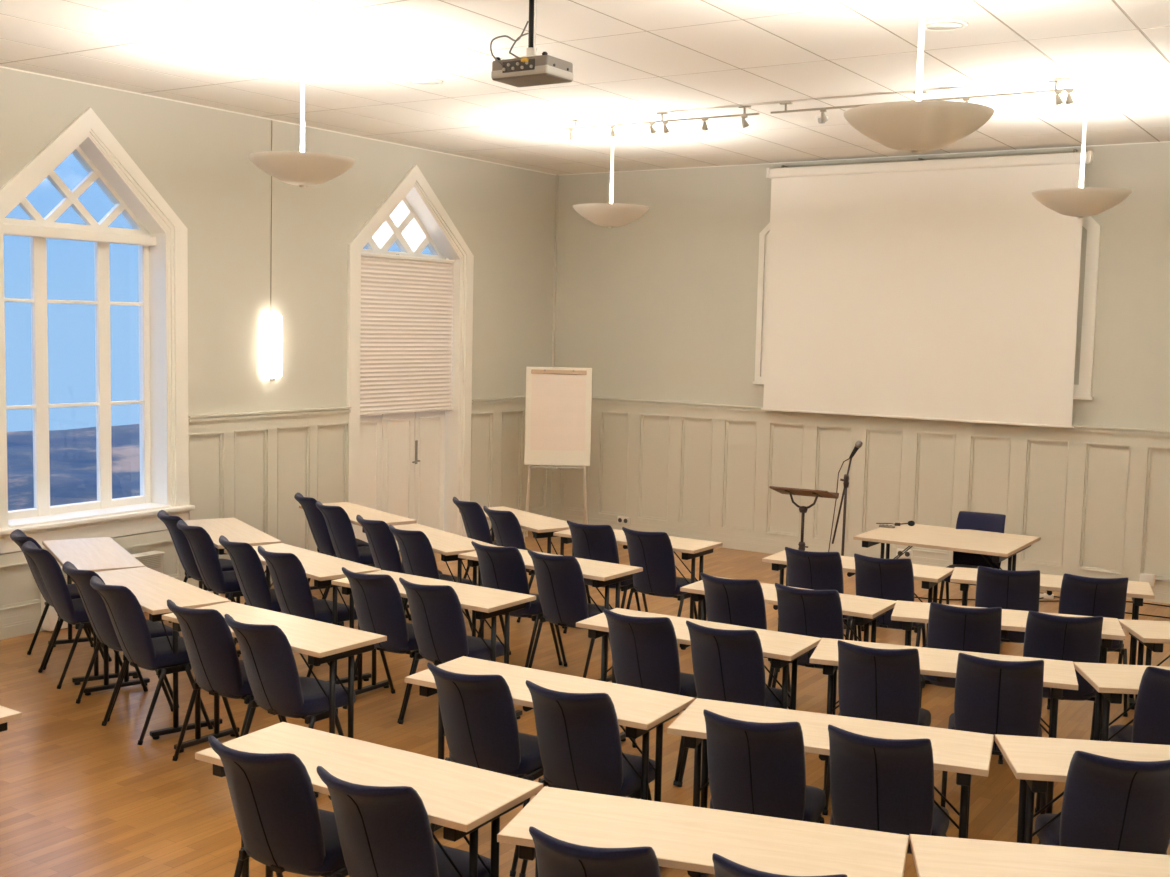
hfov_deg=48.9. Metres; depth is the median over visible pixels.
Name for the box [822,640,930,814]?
chair
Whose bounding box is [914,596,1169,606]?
cable
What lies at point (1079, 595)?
chair
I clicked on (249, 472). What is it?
wainscoting
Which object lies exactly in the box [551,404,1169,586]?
wainscoting
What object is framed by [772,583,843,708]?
chair
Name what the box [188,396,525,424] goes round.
trim
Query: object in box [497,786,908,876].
folding table
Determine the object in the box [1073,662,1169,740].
folding table
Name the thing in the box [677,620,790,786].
chair
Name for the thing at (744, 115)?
track light
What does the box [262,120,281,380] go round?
pendant lamp
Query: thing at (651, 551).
chair
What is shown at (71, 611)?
chair
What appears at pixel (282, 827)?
chair
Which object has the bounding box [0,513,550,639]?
baseboard
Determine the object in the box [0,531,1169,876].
floor
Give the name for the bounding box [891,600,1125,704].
folding table
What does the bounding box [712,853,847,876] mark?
chair
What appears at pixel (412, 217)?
door frame
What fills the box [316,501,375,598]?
chair
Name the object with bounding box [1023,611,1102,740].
chair
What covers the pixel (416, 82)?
grille
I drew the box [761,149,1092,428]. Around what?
projection screen
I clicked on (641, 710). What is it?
folding table
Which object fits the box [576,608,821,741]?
folding table
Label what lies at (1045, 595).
power strip
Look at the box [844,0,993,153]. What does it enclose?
pendant lamp
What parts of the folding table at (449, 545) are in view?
leg, leg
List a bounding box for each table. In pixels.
[0,705,21,731]
[42,537,144,684]
[83,567,230,739]
[162,602,386,797]
[183,518,281,642]
[195,722,542,876]
[224,543,380,683]
[299,502,416,610]
[331,570,535,718]
[393,524,499,636]
[405,656,694,868]
[458,546,642,681]
[459,506,569,585]
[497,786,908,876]
[553,529,722,649]
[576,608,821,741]
[667,698,993,876]
[680,576,896,642]
[762,550,954,687]
[809,638,1077,813]
[853,522,1040,643]
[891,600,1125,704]
[909,834,1169,876]
[950,567,1154,709]
[994,734,1169,843]
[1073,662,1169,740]
[1118,619,1169,711]
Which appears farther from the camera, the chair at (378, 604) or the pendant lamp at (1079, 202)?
the pendant lamp at (1079, 202)
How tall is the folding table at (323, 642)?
0.732 m
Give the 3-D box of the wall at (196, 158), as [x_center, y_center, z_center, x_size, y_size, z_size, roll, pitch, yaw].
[-3.980,-0.609,9.419,0.350,3.977,13.100,5,6,33]
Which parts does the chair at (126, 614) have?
leg, backrest, leg, seat, seat frame, leg, leg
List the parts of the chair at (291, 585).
backrest, leg, seat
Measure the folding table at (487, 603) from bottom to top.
0.732 m
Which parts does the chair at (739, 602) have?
backrest, leg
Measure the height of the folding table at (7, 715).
0.732 m
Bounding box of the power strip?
[1040,593,1053,598]
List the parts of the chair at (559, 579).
leg, backrest, leg, seat frame, seat, leg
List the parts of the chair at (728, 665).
leg, backrest, seat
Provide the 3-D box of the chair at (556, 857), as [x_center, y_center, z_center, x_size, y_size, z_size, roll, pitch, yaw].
[0.080,1.532,3.857,0.464,0.870,0.615,3,5,20]
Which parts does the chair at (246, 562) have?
backrest, seat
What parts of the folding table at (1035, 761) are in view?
leg, leg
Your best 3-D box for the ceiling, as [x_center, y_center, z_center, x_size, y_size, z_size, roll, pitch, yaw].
[-0.165,-2.332,6.793,9.060,0.082,13.100,5,6,33]
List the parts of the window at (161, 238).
frame, sill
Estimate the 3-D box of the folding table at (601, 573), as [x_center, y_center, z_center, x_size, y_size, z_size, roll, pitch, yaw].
[-0.249,1.177,8.580,1.204,0.732,0.444,5,6,35]
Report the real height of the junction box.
0.100 m
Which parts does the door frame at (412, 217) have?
diamond pane, diamond pane, diamond pane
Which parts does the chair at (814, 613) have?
leg, leg, backrest, seat frame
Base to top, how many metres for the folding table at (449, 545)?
0.732 m
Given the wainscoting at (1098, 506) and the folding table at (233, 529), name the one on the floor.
the folding table at (233, 529)
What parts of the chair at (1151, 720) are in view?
seat, backrest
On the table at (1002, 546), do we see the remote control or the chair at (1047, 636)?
the remote control
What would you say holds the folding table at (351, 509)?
on the floor
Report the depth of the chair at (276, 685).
6.18 m
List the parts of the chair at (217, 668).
leg, backrest, seat frame, seat, leg, leg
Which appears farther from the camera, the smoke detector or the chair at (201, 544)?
the smoke detector
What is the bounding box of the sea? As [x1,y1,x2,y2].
[7,424,139,510]
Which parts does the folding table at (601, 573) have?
leg, leg, leg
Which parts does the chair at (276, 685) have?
leg, backrest, leg, seat frame, seat, leg, leg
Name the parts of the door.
handle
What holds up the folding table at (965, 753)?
on the floor
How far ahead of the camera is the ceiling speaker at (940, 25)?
7.00 m
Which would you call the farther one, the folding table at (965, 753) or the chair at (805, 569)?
the chair at (805, 569)
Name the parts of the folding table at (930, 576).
leg, leg, leg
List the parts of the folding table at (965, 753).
leg, leg, rail, leg, leg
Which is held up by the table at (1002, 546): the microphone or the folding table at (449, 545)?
the microphone
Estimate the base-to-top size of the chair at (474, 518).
0.870 m
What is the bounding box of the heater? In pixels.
[41,551,164,630]
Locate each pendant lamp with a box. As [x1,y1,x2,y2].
[248,45,355,187]
[262,120,281,380]
[573,126,649,227]
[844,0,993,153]
[1032,92,1131,218]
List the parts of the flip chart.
leg, leg, leg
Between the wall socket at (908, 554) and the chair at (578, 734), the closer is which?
the chair at (578, 734)
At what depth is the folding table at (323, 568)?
8.18 m
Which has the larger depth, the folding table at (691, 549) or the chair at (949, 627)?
the folding table at (691, 549)
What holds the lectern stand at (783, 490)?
on the floor
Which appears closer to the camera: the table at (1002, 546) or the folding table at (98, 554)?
the folding table at (98, 554)
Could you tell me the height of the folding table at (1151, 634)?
0.732 m
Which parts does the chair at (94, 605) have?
leg, backrest, seat frame, leg, seat, leg, leg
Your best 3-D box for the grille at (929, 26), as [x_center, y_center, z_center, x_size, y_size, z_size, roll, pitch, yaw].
[1.964,-2.256,7.033,0.188,0.011,0.188,5,6,33]
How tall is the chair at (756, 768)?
0.870 m
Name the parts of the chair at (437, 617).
leg, backrest, seat frame, seat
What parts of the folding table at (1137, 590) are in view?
leg, leg, leg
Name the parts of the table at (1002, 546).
leg, leg, leg, leg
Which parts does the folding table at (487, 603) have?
leg, leg, leg, leg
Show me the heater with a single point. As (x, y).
(153, 560)
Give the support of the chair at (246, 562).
on the floor
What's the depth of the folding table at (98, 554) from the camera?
8.38 m
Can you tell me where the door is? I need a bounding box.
[359,410,444,552]
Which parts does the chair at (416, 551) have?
leg, backrest, seat, leg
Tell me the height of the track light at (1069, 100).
0.163 m
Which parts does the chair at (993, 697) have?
leg, seat, seat frame, backrest, leg, leg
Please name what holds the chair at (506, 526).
on the floor
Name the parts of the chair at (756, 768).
backrest, seat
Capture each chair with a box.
[10,529,111,669]
[22,541,122,688]
[62,561,179,721]
[90,576,212,744]
[157,510,235,622]
[167,599,281,760]
[177,520,270,601]
[208,736,348,876]
[219,535,317,665]
[224,614,355,735]
[258,546,357,676]
[294,492,368,598]
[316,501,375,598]
[317,766,490,876]
[342,567,434,722]
[356,515,442,620]
[389,525,477,631]
[399,577,503,723]
[427,662,551,876]
[453,497,527,578]
[471,541,562,667]
[483,506,534,622]
[519,680,654,876]
[527,549,613,677]
[529,826,660,876]
[563,520,640,633]
[603,609,696,785]
[622,527,698,619]
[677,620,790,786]
[695,709,825,876]
[700,572,788,707]
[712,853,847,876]
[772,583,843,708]
[778,547,857,671]
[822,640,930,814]
[828,725,948,853]
[849,553,925,646]
[920,602,1002,763]
[939,511,1005,604]
[941,653,1045,840]
[975,566,1039,642]
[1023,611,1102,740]
[1034,751,1169,854]
[1047,573,1127,716]
[1108,666,1169,744]
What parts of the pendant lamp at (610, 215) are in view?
lamp shade, rod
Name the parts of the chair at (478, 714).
leg, backrest, seat frame, seat, leg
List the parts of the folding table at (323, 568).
leg, leg, leg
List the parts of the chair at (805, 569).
backrest, seat frame, leg, leg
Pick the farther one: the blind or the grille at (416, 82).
the blind
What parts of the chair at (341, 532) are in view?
leg, backrest, seat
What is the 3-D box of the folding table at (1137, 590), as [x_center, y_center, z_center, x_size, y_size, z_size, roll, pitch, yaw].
[2.974,1.275,8.281,1.204,0.732,0.444,3,5,19]
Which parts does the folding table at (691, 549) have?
leg, leg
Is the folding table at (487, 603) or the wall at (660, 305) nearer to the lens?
the folding table at (487, 603)
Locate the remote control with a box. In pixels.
[879,524,894,527]
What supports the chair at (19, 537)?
on the floor
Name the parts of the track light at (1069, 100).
rail stem, rail, rail stem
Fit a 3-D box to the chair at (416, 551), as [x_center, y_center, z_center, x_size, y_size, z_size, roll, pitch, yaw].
[-1.096,1.043,9.140,0.615,0.870,0.464,-4,7,-44]
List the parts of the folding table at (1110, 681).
leg, leg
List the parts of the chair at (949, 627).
leg, seat frame, seat, backrest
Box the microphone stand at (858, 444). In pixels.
[828,441,862,628]
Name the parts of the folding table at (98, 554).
leg, leg, leg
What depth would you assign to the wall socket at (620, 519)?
14.17 m
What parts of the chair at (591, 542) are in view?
leg, backrest, seat, leg, seat frame, leg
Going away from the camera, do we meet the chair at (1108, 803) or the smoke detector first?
the chair at (1108, 803)
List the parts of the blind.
rail, head rail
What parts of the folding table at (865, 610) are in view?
leg, leg, leg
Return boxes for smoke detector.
[815,116,827,123]
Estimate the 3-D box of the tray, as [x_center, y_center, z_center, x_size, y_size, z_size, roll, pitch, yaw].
[-0.296,0.305,13.454,0.570,0.024,0.071,1,5,-1]
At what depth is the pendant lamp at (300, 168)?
7.84 m
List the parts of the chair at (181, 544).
backrest, seat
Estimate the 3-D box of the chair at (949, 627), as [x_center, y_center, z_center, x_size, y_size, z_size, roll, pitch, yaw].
[2.070,1.295,7.072,0.464,0.870,0.615,3,5,15]
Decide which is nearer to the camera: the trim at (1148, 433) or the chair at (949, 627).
the chair at (949, 627)
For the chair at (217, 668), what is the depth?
6.46 m
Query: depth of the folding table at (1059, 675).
6.15 m
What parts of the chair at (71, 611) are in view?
backrest, leg, leg, seat frame, seat, leg, leg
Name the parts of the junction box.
casing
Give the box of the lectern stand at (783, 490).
[769,486,838,550]
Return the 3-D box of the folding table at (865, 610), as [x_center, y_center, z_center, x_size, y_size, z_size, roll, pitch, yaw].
[1.195,1.289,7.671,1.204,0.732,0.444,4,6,32]
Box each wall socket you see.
[617,516,629,524]
[896,548,912,558]
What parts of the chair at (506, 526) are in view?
backrest, leg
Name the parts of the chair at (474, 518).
leg, backrest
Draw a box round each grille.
[412,80,437,84]
[855,441,862,447]
[926,23,961,30]
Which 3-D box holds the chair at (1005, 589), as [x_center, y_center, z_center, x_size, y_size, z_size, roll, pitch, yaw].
[2.671,1.212,8.167,0.464,0.870,0.615,3,5,18]
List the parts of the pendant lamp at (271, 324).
supply cord, lamp shade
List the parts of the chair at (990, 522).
leg, leg, seat, backrest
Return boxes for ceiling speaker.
[407,77,442,85]
[925,19,967,31]
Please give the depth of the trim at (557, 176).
12.58 m
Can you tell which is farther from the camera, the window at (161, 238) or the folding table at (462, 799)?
the window at (161, 238)
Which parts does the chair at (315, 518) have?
backrest, seat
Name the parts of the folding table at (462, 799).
leg, leg, leg, leg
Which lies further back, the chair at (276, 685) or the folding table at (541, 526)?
the folding table at (541, 526)
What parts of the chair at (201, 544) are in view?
backrest, seat frame, seat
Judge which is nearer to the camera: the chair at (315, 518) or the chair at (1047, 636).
the chair at (1047, 636)
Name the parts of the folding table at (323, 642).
leg, leg, leg, leg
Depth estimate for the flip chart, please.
13.47 m
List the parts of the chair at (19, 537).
backrest, leg, leg, seat, leg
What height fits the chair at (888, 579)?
0.870 m
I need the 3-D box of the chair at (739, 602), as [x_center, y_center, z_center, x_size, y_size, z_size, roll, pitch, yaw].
[0.940,1.215,7.691,0.464,0.870,0.615,4,6,31]
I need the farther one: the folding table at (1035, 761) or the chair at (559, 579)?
the chair at (559, 579)
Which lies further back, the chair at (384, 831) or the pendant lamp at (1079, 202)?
the pendant lamp at (1079, 202)
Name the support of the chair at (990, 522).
on the floor
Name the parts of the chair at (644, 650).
backrest, seat, leg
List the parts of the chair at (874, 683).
leg, backrest, seat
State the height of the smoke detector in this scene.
0.050 m
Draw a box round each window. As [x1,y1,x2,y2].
[0,108,194,553]
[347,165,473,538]
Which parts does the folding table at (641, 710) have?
leg, rail, leg, leg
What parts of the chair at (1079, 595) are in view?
backrest, seat, seat frame, leg, leg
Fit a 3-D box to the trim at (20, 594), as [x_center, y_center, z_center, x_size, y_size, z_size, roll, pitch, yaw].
[-3.700,1.068,9.699,0.037,0.600,1.744,5,6,33]
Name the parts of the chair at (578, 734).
leg, backrest, seat frame, seat, leg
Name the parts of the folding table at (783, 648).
leg, leg, rail, leg, leg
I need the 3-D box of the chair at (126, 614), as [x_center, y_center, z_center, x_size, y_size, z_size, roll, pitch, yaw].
[-2.418,1.189,7.132,0.615,0.870,0.464,-4,7,-45]
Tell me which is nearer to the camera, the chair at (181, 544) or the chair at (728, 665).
the chair at (728, 665)
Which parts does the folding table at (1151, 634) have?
leg, leg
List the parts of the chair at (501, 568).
leg, backrest, leg, seat frame, leg, seat, leg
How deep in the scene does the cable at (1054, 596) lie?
10.66 m
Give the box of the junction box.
[1139,573,1169,586]
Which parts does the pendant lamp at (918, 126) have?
lamp shade, rod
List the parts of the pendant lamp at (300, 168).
lamp shade, rod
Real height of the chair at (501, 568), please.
0.870 m
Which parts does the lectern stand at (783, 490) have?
reading plate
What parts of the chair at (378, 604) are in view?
leg, backrest, leg, seat frame, seat, leg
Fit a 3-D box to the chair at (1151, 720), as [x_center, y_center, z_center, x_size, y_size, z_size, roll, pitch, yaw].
[2.662,1.415,5.852,0.464,0.870,0.615,2,5,8]
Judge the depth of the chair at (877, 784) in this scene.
4.67 m
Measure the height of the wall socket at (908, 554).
0.080 m
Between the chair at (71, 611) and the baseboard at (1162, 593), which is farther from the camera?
the baseboard at (1162, 593)
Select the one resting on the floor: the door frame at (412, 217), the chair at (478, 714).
the chair at (478, 714)
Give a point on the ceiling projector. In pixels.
(532, 69)
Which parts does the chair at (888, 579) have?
leg, leg, backrest, seat frame, leg, leg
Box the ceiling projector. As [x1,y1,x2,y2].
[490,0,572,86]
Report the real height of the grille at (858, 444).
0.062 m
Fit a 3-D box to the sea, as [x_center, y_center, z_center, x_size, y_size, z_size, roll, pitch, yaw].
[-5.679,1.069,27.843,17.000,2.639,44.000,5,6,33]
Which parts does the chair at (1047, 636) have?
backrest, seat frame, seat, leg, leg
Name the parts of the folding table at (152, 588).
leg, leg, leg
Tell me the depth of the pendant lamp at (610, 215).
10.72 m
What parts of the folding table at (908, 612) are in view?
leg, leg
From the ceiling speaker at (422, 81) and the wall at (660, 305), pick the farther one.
the wall at (660, 305)
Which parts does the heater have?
plate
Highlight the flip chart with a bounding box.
[523,367,591,540]
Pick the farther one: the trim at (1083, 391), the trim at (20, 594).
the trim at (1083, 391)
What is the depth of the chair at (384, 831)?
4.07 m
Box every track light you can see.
[563,106,759,140]
[771,80,1074,121]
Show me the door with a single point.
(402, 455)
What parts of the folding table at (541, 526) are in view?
leg, leg, leg, leg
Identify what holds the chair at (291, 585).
on the floor
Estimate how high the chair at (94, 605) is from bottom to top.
0.870 m
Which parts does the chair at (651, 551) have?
leg, leg, backrest, seat frame, seat, leg, leg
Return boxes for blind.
[360,252,454,415]
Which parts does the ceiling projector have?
connector panel, mount plate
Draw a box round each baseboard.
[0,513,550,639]
[551,513,1169,603]
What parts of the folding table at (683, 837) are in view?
leg, rail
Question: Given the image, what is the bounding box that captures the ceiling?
[0,0,1169,174]
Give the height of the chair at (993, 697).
0.870 m
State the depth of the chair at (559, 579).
8.14 m
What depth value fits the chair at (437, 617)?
7.16 m
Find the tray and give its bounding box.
[529,466,583,468]
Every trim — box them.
[0,66,1169,366]
[0,530,188,618]
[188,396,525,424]
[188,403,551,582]
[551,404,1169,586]
[591,397,1169,438]
[753,216,1100,399]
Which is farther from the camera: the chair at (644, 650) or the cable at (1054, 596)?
the cable at (1054, 596)
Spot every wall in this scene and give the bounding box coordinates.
[0,68,555,553]
[555,142,1169,430]
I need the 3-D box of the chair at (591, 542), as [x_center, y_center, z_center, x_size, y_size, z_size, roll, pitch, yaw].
[0.130,1.031,9.595,0.464,0.870,0.615,4,6,31]
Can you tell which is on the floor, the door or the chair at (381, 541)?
the chair at (381, 541)
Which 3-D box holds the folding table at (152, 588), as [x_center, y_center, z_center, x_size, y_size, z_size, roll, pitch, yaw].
[-2.534,1.223,7.476,0.444,0.732,1.204,-3,7,-41]
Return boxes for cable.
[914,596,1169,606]
[1040,596,1169,618]
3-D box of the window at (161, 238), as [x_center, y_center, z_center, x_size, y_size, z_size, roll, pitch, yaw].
[-3.773,-0.837,9.608,0.420,3.192,1.784,5,6,33]
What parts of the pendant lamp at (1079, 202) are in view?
lamp shade, rod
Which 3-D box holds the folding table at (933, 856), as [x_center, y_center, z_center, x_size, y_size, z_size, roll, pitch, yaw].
[1.567,1.641,3.744,1.204,0.732,0.444,2,5,9]
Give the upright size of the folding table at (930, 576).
0.732 m
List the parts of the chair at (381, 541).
backrest, leg, seat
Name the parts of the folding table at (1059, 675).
leg, leg, rail, leg, leg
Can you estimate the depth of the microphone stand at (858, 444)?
9.98 m

